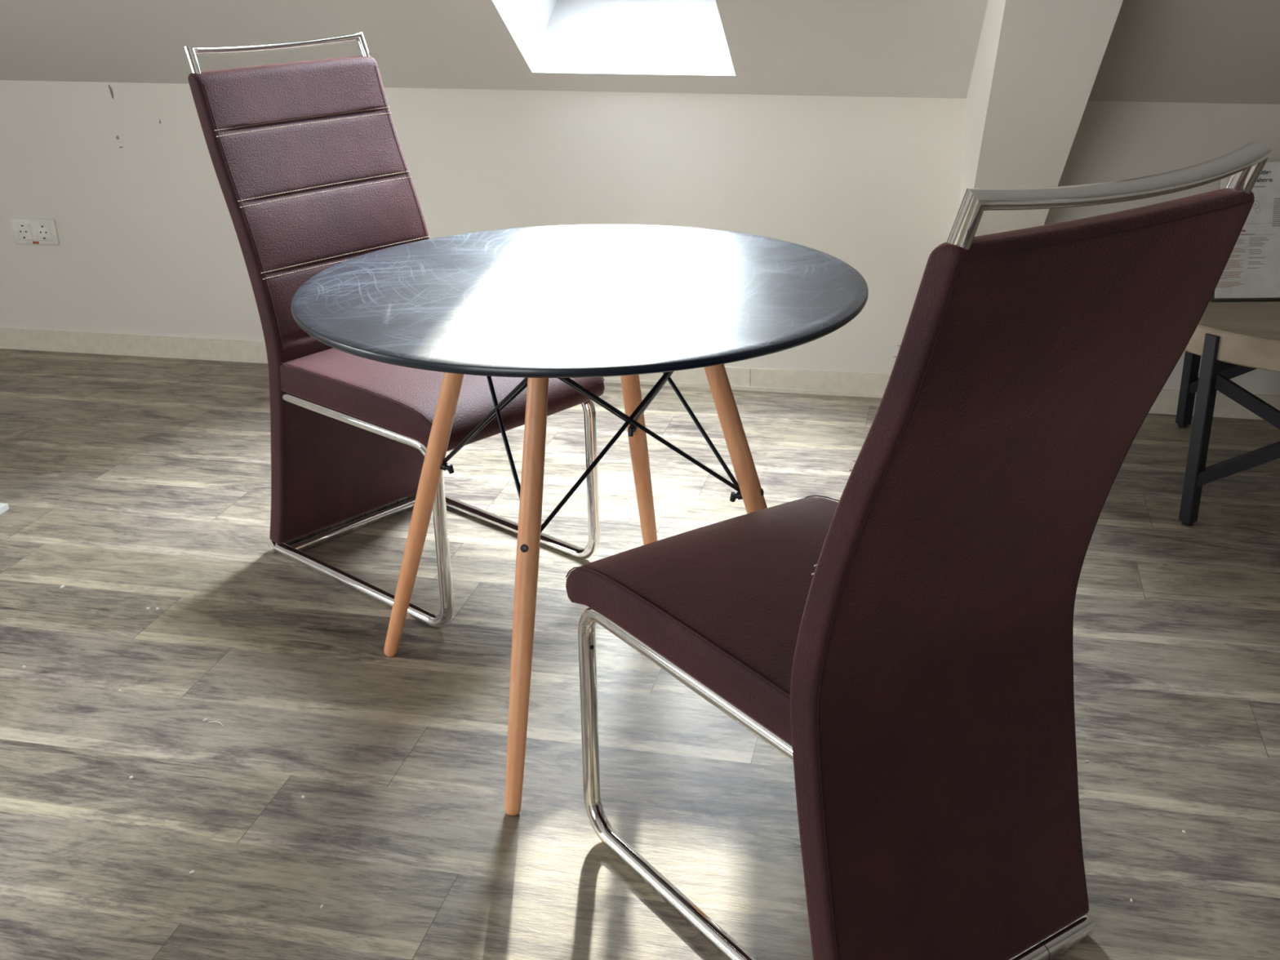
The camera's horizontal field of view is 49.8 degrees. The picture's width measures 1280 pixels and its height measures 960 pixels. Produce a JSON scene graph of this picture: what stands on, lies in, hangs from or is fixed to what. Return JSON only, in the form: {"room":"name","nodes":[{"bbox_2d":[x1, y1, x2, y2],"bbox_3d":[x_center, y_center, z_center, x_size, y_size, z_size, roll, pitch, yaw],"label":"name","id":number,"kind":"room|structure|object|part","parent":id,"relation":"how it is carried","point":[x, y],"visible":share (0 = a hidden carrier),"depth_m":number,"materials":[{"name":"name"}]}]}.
{"room":"dining room","nodes":[
{"label":"dining room","id":0,"kind":"room"},
{"bbox_2d":[0,348,1279,959],"bbox_3d":[-0.548,1.106,0.678,9.800,0.001,7.560,4,23,12],"label":"floor","id":1,"kind":"structure","parent":0,"point":[131,485],"depth_m":2.38,"materials":[{"name":"grey laminate"}]},
{"bbox_2d":[0,502,8,514],"bbox_3d":[-1.540,0.069,3.234,0.092,0.014,0.055,4,23,12],"label":"cardboard box","id":2,"kind":"object","parent":1,"relation":"on","point":[3,507],"visible":1,"depth_m":3.24,"materials":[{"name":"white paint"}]},
{"bbox_2d":[182,31,604,627],"bbox_3d":[-0.482,-0.330,2.794,0.737,1.053,0.437,18,29,39],"label":"dining chair","id":3,"kind":"object","parent":1,"relation":"on","point":[312,171],"visible":0.74,"depth_m":2.80,"materials":[{"name":"purple leather"}]},
{"bbox_3d":[-0.738,-0.869,2.817,0.068,0.066,0.422,18,29,39],"label":"handle","id":4,"kind":"part","parent":3,"relation":"part of","materials":[{"name":"silver metal"}]},
{"bbox_3d":[-0.653,-0.378,2.942,0.223,0.974,0.437,18,29,39],"label":"backrest","id":5,"kind":"part","parent":3,"relation":"part of","materials":[{"name":"brown leather"}]},
{"bbox_3d":[-0.398,-0.207,2.763,0.514,0.090,0.431,18,29,39],"label":"seat","id":6,"kind":"part","parent":3,"relation":"part of","materials":[{"name":"brown leather"}]},
{"bbox_2d":[290,224,868,815],"bbox_3d":[-0.087,0.026,2.332,0.903,0.735,0.903,6,23,16],"label":"dining table","id":7,"kind":"object","parent":1,"relation":"on","point":[536,304],"visible":0.9,"depth_m":2.11,"materials":[{"name":"black metal"}]},
{"bbox_3d":[-0.368,0.005,2.413,0.241,0.720,0.034,6,23,16],"label":"leg","id":8,"kind":"part","parent":7,"relation":"part of","materials":[{"name":"brown wood"}]},
{"bbox_3d":[-0.242,-0.102,2.223,0.266,0.259,0.193,6,23,16],"label":"brace rod","id":9,"kind":"part","parent":7,"relation":"part of","materials":[{"name":"black metal"}]},
{"bbox_3d":[-0.190,-0.172,2.390,0.325,0.258,0.009,-8,23,-17],"label":"brace rod","id":10,"kind":"part","parent":7,"relation":"part of","materials":[{"name":"black metal"}]},
{"bbox_3d":[-0.218,-0.085,2.179,0.009,0.259,0.325,-8,23,-17],"label":"brace rod","id":11,"kind":"part","parent":7,"relation":"part of","materials":[{"name":"black metal"}]},
{"bbox_3d":[-0.170,0.140,2.076,0.034,0.720,0.241,6,23,16],"label":"leg","id":12,"kind":"part","parent":7,"relation":"part of","materials":[{"name":"brown wood"}]},
{"bbox_3d":[-0.144,-0.182,2.413,0.325,0.259,0.009,-17,27,-34],"label":"brace rod","id":13,"kind":"part","parent":7,"relation":"part of","materials":[{"name":"black metal"}]},
{"bbox_3d":[-0.037,-0.068,2.129,0.193,0.258,0.266,6,23,16],"label":"brace rod","id":14,"kind":"part","parent":7,"relation":"part of","materials":[{"name":"black metal"}]},
{"bbox_3d":[-0.005,-0.075,2.594,0.034,0.720,0.241,6,23,16],"label":"leg","id":15,"kind":"part","parent":7,"relation":"part of","materials":[{"name":"brown wood"}]},
{"bbox_3d":[0.010,-0.078,2.152,0.325,0.259,0.009,-8,23,-17],"label":"brace rod","id":16,"kind":"part","parent":7,"relation":"part of","materials":[{"name":"black metal"}]},
{"bbox_3d":[0.038,-0.165,2.362,0.009,0.258,0.325,-8,23,-17],"label":"brace rod","id":17,"kind":"part","parent":7,"relation":"part of","materials":[{"name":"black metal"}]},
{"bbox_3d":[0.063,-0.147,2.320,0.009,0.258,0.325,-17,27,-34],"label":"brace rod","id":18,"kind":"part","parent":7,"relation":"part of","materials":[{"name":"black metal"}]},
{"bbox_3d":[0.193,0.060,2.257,0.241,0.720,0.034,6,23,16],"label":"leg","id":19,"kind":"part","parent":7,"relation":"part of","materials":[{"name":"brown wood"}]},
{"bbox_2d":[565,140,1271,959],"bbox_3d":[0.273,0.093,1.728,0.437,1.053,0.737,-15,26,-31],"label":"dining chair","id":20,"kind":"object","parent":1,"relation":"on","point":[904,641],"visible":1,"depth_m":1.58,"materials":[{"name":"leather"}]},
{"bbox_3d":[0.212,0.155,1.852,0.431,0.090,0.514,-15,26,-31],"label":"seat","id":21,"kind":"part","parent":20,"relation":"part of","materials":[{"name":"brown leather"}]},
{"bbox_3d":[0.404,0.172,1.554,0.437,0.974,0.223,-15,26,-31],"label":"backrest","id":22,"kind":"part","parent":20,"relation":"part of","materials":[{"name":"brown leather"}]},
{"bbox_3d":[0.454,-0.262,1.284,0.422,0.066,0.068,-15,26,-31],"label":"handle","id":23,"kind":"part","parent":20,"relation":"part of","materials":[{"name":"silver metal"}]},
{"bbox_2d":[1175,290,1279,525],"bbox_3d":[1.541,-0.203,3.194,0.816,0.450,0.816,4,23,12],"label":"coffee table","id":24,"kind":"object","parent":1,"relation":"on","point":[1234,339],"visible":0.66,"depth_m":2.95,"materials":[{"name":"brown wood"}]},
{"bbox_3d":[1.430,-0.347,3.555,0.030,0.428,0.030,-7,23,-14],"label":"leg","id":25,"kind":"part","parent":24,"relation":"part of","materials":[{"name":"black metal"}]},
{"bbox_3d":[1.214,-0.108,2.980,0.030,0.428,0.030,-16,27,-32],"label":"leg","id":26,"kind":"part","parent":24,"relation":"part of","materials":[{"name":"black metal"}]},
{"bbox_3d":[1.539,-0.337,3.139,0.805,0.028,0.028,-16,27,-32],"label":"cross rail","id":27,"kind":"part","parent":24,"relation":"part of","materials":[{"name":"black metal"}]},
{"bbox_2d":[1209,158,1279,302],"bbox_3d":[1.390,-0.557,3.070,0.220,0.305,0.089,0,22,2],"label":"holder","id":28,"kind":"object","parent":24,"relation":"on","point":[1220,299],"visible":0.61,"depth_m":3.10,"materials":[{"name":"clear plastic"}]},
{"bbox_2d":[1214,161,1279,297],"bbox_3d":[1.391,-0.555,3.066,0.205,0.290,0.068,0,22,2],"label":"poster","id":29,"kind":"object","parent":28,"relation":"in","point":[1252,268],"visible":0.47,"depth_m":3.07,"materials":[{"name":"paper"}]},
{"bbox_2d":[0,80,1279,395],"bbox_3d":[0.275,-0.679,3.891,9.600,0.885,0.121,4,23,12],"label":"wall","id":30,"kind":"structure","parent":0,"point":[125,172],"depth_m":3.86,"materials":[{"name":"paint"}]},
{"bbox_2d":[10,217,59,244],"bbox_3d":[-1.895,-0.777,4.311,0.155,0.081,0.014,4,23,12],"label":"wall socket","id":31,"kind":"object","parent":30,"relation":"attached to","point":[25,230],"visible":1,"depth_m":4.31,"materials":[{"name":"plastic"}]},
{"bbox_2d":[0,327,1279,419],"bbox_3d":[0.267,-0.294,3.978,9.600,0.066,0.014,4,23,12],"label":"baseboard","id":32,"kind":"structure","parent":30,"relation":"attached to","point":[740,378],"depth_m":4.03,"materials":[{"name":"paint"}]},
{"bbox_2d":[959,0,1123,236],"bbox_3d":[0.872,-0.942,2.764,0.287,1.662,1.539,2,22,8],"label":"column","id":33,"kind":"structure","parent":30,"relation":"attached to","point":[1037,64],"depth_m":3.00,"materials":[{"name":"paint"}]},
{"bbox_2d":[0,0,1279,104],"bbox_3d":[-0.046,-1.343,2.188,9.600,1.797,2.599,4,23,12],"label":"ceiling","id":34,"kind":"structure","parent":0,"point":[1213,51],"depth_m":3.50,"materials":[{"name":"paint"}]},
{"bbox_2d":[492,0,735,75],"bbox_3d":[-0.102,-1.357,3.168,0.551,0.891,1.235,4,23,12],"label":"skylight","id":35,"kind":"object","parent":34,"relation":"in","point":[622,37],"depth_m":3.72,"materials":[{"name":"glass"}]}
]}

